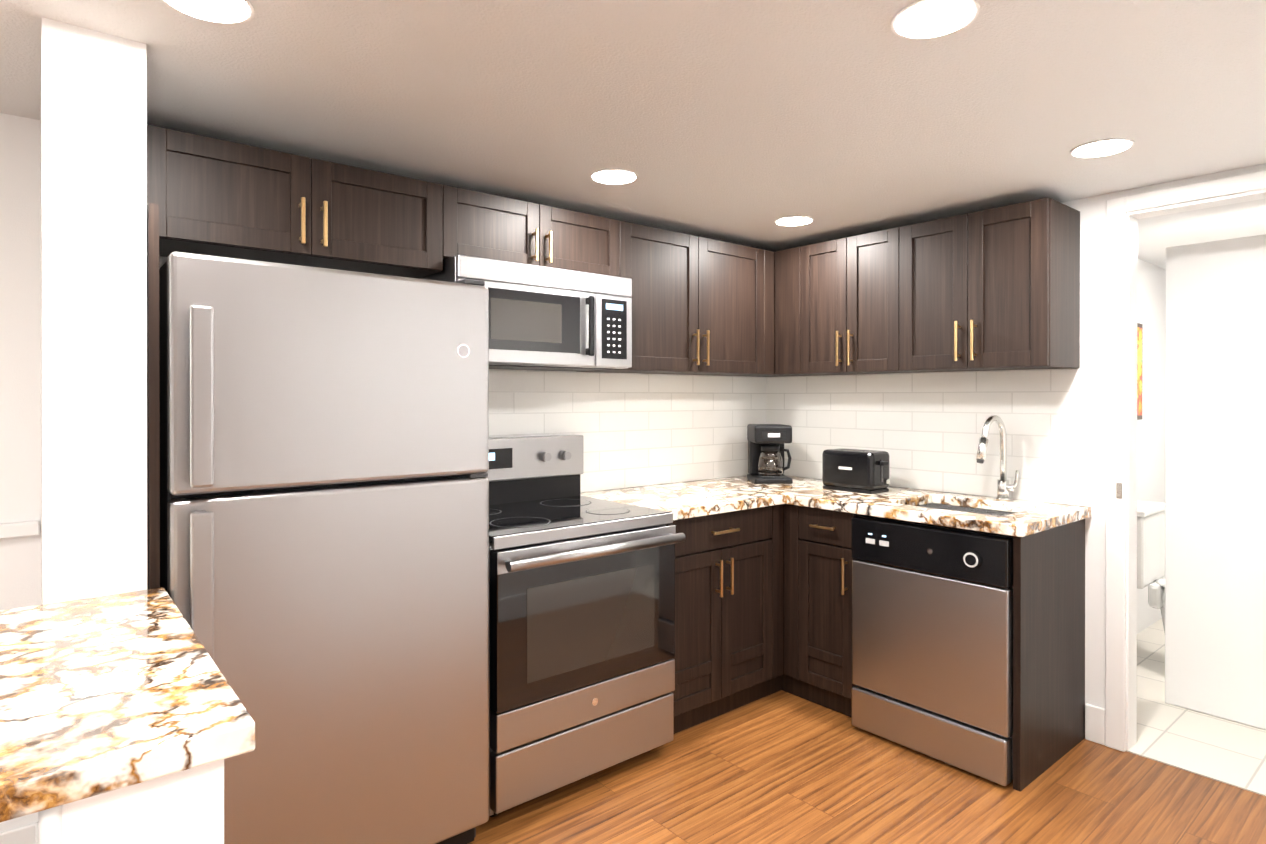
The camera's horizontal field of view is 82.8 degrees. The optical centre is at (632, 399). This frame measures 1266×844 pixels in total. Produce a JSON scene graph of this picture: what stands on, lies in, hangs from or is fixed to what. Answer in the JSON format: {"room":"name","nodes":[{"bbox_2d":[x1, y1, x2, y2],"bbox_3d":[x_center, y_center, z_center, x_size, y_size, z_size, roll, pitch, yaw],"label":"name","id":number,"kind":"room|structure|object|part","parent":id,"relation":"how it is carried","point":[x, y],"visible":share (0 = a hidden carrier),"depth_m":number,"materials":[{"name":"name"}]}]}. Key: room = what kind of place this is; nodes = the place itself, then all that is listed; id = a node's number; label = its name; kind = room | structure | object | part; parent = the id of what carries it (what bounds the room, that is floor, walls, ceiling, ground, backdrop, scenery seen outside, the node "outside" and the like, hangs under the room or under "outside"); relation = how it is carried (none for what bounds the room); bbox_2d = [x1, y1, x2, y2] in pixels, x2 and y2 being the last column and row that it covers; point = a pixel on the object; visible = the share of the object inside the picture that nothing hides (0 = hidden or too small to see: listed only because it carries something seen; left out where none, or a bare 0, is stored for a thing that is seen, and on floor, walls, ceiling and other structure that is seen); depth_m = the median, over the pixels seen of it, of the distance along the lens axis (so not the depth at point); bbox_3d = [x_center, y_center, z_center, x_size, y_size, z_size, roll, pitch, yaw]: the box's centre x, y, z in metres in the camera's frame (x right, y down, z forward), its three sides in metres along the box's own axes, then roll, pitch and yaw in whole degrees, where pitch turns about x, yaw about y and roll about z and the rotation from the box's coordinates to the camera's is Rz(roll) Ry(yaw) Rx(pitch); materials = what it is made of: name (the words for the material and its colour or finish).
{"room":"kitchen","nodes":[
{"label":"kitchen","id":0,"kind":"room"},
{"bbox_2d":[40,17,223,843],"bbox_3d":[-1.112,0.273,1.494,0.180,2.130,1.570,0,0,-40],"label":"wall","id":1,"kind":"structure","parent":0,"point":[93,209],"depth_m":1.53,"materials":[{"name":"white paint"}]},
{"bbox_2d":[30,826,37,843],"bbox_3d":[-1.168,1.268,1.411,0.013,0.140,1.511,0,0,-40],"label":"baseboard","id":2,"kind":"structure","parent":1,"relation":"attached to","point":[34,830],"depth_m":2.02,"materials":[{"name":"white paint"}]},
{"bbox_2d":[0,588,254,821],"bbox_3d":[-0.971,0.443,1.123,0.502,0.039,0.878,0,0,-40],"label":"countertop","id":3,"kind":"structure","parent":1,"relation":"on","point":[102,694],"depth_m":1.00,"materials":[{"name":"stone"}]},
{"bbox_2d":[0,113,743,832],"bbox_3d":[-1.585,0.271,2.187,6.200,2.130,0.100,0,0,-40],"label":"wall","id":4,"kind":"structure","parent":0,"point":[20,415],"depth_m":2.01,"materials":[{"name":"white paint"}]},
{"bbox_2d":[0,520,39,843],"bbox_3d":[-2.761,0.841,1.124,2.829,0.995,0.029,0,0,-40],"label":"wall trim","id":5,"kind":"structure","parent":4,"relation":"attached to","point":[21,835],"depth_m":1.99,"materials":[{"name":"white paint"}]},
{"bbox_2d":[146,124,461,278],"bbox_3d":[-1.069,-0.595,2.338,0.919,0.300,0.318,0,0,-40],"label":"upper cabinet","id":6,"kind":"object","parent":4,"relation":"attached to","point":[214,196],"depth_m":2.17,"materials":[{"name":"brown wood"}]},
{"bbox_2d":[462,188,557,267],"bbox_3d":[-0.609,-0.621,2.720,0.504,0.250,0.318,0,0,-40],"label":"upper cabinet","id":7,"kind":"object","parent":4,"relation":"attached to","point":[495,227],"depth_m":2.65,"materials":[{"name":"brown wood"}]},
{"bbox_2d":[419,255,631,370],"bbox_3d":[-0.413,-0.308,2.804,0.762,0.368,0.439,0,0,-40],"label":"microwave","id":8,"kind":"object","parent":7,"relation":"attached to","point":[542,318],"visible":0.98,"depth_m":2.66,"materials":[{"name":"silver metal"}]},
{"bbox_2d":[558,208,625,277],"bbox_3d":[-0.327,-0.621,2.955,0.444,0.250,0.318,0,0,-40],"label":"upper cabinet","id":9,"kind":"object","parent":4,"relation":"attached to","point":[589,243],"depth_m":2.89,"materials":[{"name":"brown wood"}]},
{"bbox_2d":[489,370,764,492],"bbox_3d":[-0.062,0.304,3.380,2.128,0.858,0.009,0,0,-40],"label":"tile backsplash","id":10,"kind":"structure","parent":4,"relation":"attached to","point":[637,430],"depth_m":3.44,"materials":[{"name":"white tile"}]},
{"bbox_2d":[576,222,765,376],"bbox_3d":[0.226,-0.438,3.415,0.994,0.620,0.318,0,0,-40],"label":"upper cabinet","id":11,"kind":"object","parent":4,"relation":"attached to","point":[699,303],"depth_m":3.25,"materials":[{"name":"brown wood"}]},
{"bbox_2d":[0,0,1265,268],"bbox_3d":[1.212,-0.840,0.543,8.400,0.100,6.200,0,0,-40],"label":"ceiling","id":12,"kind":"structure","parent":0,"point":[744,122],"depth_m":1.89,"materials":[{"name":"white paint"}]},
{"bbox_2d":[162,0,254,23],"bbox_3d":[-0.845,-0.789,1.421,0.169,0.005,0.169,0,0,11],"label":"recessed light","id":13,"kind":"object","parent":12,"relation":"in","point":[214,11],"depth_m":1.45,"materials":[{"name":"white paint"}]},
{"bbox_2d":[590,169,637,183],"bbox_3d":[-0.067,-0.792,2.549,0.169,0.005,0.169,0,0,44],"label":"recessed light","id":14,"kind":"object","parent":12,"relation":"in","point":[605,176],"depth_m":2.54,"materials":[{"name":"white paint"}]},
{"bbox_2d":[775,216,813,225],"bbox_3d":[0.716,-0.794,3.188,0.169,0.005,0.169,0,0,44],"label":"recessed light","id":15,"kind":"object","parent":12,"relation":"in","point":[790,220],"depth_m":3.18,"materials":[{"name":"white paint"}]},
{"bbox_2d":[891,0,979,39],"bbox_3d":[0.623,-0.789,1.485,0.169,0.005,0.169,0,0,44],"label":"recessed light","id":16,"kind":"object","parent":12,"relation":"in","point":[923,19],"depth_m":1.48,"materials":[{"name":"white paint"}]},
{"bbox_2d":[1070,138,1133,157],"bbox_3d":[1.475,-0.791,2.259,0.169,0.005,0.169,0,0,44],"label":"recessed light","id":17,"kind":"object","parent":12,"relation":"in","point":[1099,148],"depth_m":2.25,"materials":[{"name":"white paint"}]},
{"bbox_2d":[468,618,1265,843],"bbox_3d":[1.212,1.388,0.549,8.200,0.104,6.000,0,0,-40],"label":"floor","id":18,"kind":"structure","parent":0,"point":[781,767],"depth_m":2.45,"materials":[{"name":"brown wood"}]},
{"bbox_2d":[147,203,488,843],"bbox_3d":[-0.960,0.447,2.100,0.821,1.779,0.827,0,0,-40],"label":"fridge","id":19,"kind":"object","parent":18,"relation":"on","point":[324,510],"depth_m":1.80,"materials":[{"name":"grey metal"}]},
{"bbox_3d":[-1.305,0.447,1.889,0.020,1.779,0.712,0,0,-40],"label":"fridge panel","id":20,"kind":"part","parent":19,"relation":"part of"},
{"bbox_2d":[485,435,684,816],"bbox_3d":[-0.321,0.745,2.667,0.755,1.180,0.731,0,0,-40],"label":"stove","id":21,"kind":"object","parent":18,"relation":"on","point":[581,637],"visible":0.79,"depth_m":2.44,"materials":[{"name":"silver metal"}]},
{"bbox_2d":[671,507,762,733],"bbox_3d":[0.199,0.896,3.208,0.727,0.874,0.608,0,0,-40],"label":"base cabinet","id":22,"kind":"object","parent":18,"relation":"on","point":[718,658],"depth_m":2.94,"materials":[{"name":"brown wood"}]},
{"bbox_2d":[580,480,783,519],"bbox_3d":[0.194,0.438,3.177,0.690,0.040,0.646,0,0,-40],"label":"countertop","id":23,"kind":"structure","parent":22,"relation":"on","point":[688,499],"depth_m":3.10,"materials":[{"name":"stone"}]},
{"bbox_2d":[700,478,1090,536],"bbox_3d":[1.024,0.438,3.228,0.652,0.040,1.631,0,0,-40],"label":"countertop","id":24,"kind":"structure","parent":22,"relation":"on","point":[900,503],"depth_m":2.90,"materials":[{"name":"stone"}]},
{"bbox_2d":[747,424,792,483],"bbox_3d":[0.702,0.271,3.663,0.203,0.290,0.220,0,0,-2],"label":"coffee maker","id":25,"kind":"object","parent":24,"relation":"on","point":[766,449],"visible":1,"depth_m":3.59,"materials":[{"name":"black plastic"}]},
{"bbox_2d":[918,503,1014,516],"bbox_3d":[1.327,0.539,2.887,0.404,0.160,0.484,0,0,-40],"label":"sink","id":26,"kind":"object","parent":24,"relation":"in","point":[967,509],"visible":0.02,"depth_m":3.06,"materials":[{"name":"silver metal"}]},
{"bbox_2d":[976,415,1018,500],"bbox_3d":[1.484,0.240,2.921,0.253,0.356,0.097,0,0,-40],"label":"faucet","id":27,"kind":"object","parent":24,"relation":"on","point":[1004,487],"visible":1,"depth_m":2.97,"materials":[{"name":"silver metal"}]},
{"bbox_2d":[787,504,931,716],"bbox_3d":[0.986,0.896,3.249,0.686,0.874,0.379,0,0,-40],"label":"base cabinet","id":28,"kind":"object","parent":18,"relation":"on","point":[819,541],"depth_m":3.07,"materials":[{"name":"brown wood"}]},
{"bbox_2d":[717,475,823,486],"bbox_3d":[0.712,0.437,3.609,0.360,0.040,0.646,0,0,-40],"label":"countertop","id":29,"kind":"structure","parent":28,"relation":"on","point":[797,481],"depth_m":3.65,"materials":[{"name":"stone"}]},
{"bbox_2d":[822,448,889,493],"bbox_3d":[1.037,0.324,3.312,0.161,0.186,0.294,0,0,-40],"label":"toaster","id":30,"kind":"object","parent":29,"relation":"on","point":[857,470],"visible":1,"depth_m":3.24,"materials":[{"name":"black metal"}]},
{"bbox_2d":[852,515,1012,785],"bbox_3d":[1.312,0.904,2.871,0.635,0.856,0.609,0,0,-40],"label":"dishwasher","id":31,"kind":"object","parent":18,"relation":"on","point":[932,640],"visible":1,"depth_m":2.64,"materials":[{"name":"grey metal"}]},
{"bbox_2d":[1137,500,1164,632],"bbox_3d":[2.750,0.935,3.515,0.420,0.785,0.703,0,0,-40],"label":"toilet","id":32,"kind":"object","parent":18,"relation":"on","point":[1151,544],"visible":0.17,"depth_m":3.56,"materials":[{"name":"white ceramic"}]},
{"bbox_2d":[1165,234,1265,729],"bbox_3d":[2.659,0.332,2.778,0.040,1.995,0.980,0,0,-40],"label":"door","id":33,"kind":"structure","parent":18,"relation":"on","point":[1215,514],"depth_m":3.00,"materials":[{"name":"white paint"}]},
{"bbox_2d":[786,191,1124,708],"bbox_3d":[1.350,0.267,3.429,0.100,2.130,1.745,0,0,-40],"label":"wall","id":34,"kind":"structure","parent":0,"point":[1092,210],"depth_m":2.80,"materials":[{"name":"white paint"}]},
{"bbox_2d":[766,245,809,375],"bbox_3d":[0.866,-0.438,3.617,0.395,0.620,0.234,0,0,-40],"label":"upper cabinet","id":35,"kind":"object","parent":34,"relation":"attached to","point":[788,270],"depth_m":3.55,"materials":[{"name":"brown wood"}]},
{"bbox_2d":[810,230,881,375],"bbox_3d":[1.121,-0.437,3.370,0.319,0.620,0.580,0,0,-40],"label":"upper cabinet","id":36,"kind":"object","parent":34,"relation":"attached to","point":[846,273],"depth_m":3.29,"materials":[{"name":"brown wood"}]},
{"bbox_2d":[765,368,1090,506],"bbox_3d":[1.275,0.145,3.431,0.009,0.542,1.620,0,0,-40],"label":"tile backsplash","id":37,"kind":"structure","parent":34,"relation":"attached to","point":[924,430],"depth_m":3.23,"materials":[{"name":"white tile"}]},
{"bbox_2d":[882,198,1079,373],"bbox_3d":[1.440,-0.436,2.986,0.319,0.620,0.646,0,0,-40],"label":"upper cabinet","id":38,"kind":"object","parent":34,"relation":"attached to","point":[995,289],"depth_m":2.82,"materials":[{"name":"brown wood"}]},
{"bbox_2d":[1137,259,1165,633],"bbox_3d":[2.507,0.266,3.836,2.200,2.130,0.100,0,0,-40],"label":"wall","id":39,"kind":"structure","parent":0,"point":[1151,298],"depth_m":4.22,"materials":[{"name":"white paint"}]},
{"bbox_2d":[1137,323,1142,419],"bbox_3d":[2.709,-0.159,3.920,0.420,0.540,0.022,0,0,-40],"label":"picture frame","id":40,"kind":"object","parent":39,"relation":"attached to","point":[1139,365],"visible":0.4,"depth_m":4.00,"materials":[{"name":"brown"}]},
{"bbox_3d":[1.519,0.273,1.309,2.349,2.130,0.120,0,0,-40],"label":"wall","id":41,"kind":"structure","parent":0,"visible":0},
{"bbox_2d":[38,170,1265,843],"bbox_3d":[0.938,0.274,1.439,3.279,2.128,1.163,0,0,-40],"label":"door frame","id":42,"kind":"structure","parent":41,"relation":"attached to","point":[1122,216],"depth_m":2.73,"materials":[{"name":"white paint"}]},
{"bbox_2d":[1125,164,1265,211],"bbox_3d":[2.165,-0.752,2.446,0.100,0.085,0.805,0,0,-40],"label":"lintel","id":43,"kind":"object","parent":42,"relation":"attached to","point":[1240,171],"visible":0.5,"depth_m":2.55,"materials":[{"name":"white paint"}]}
]}

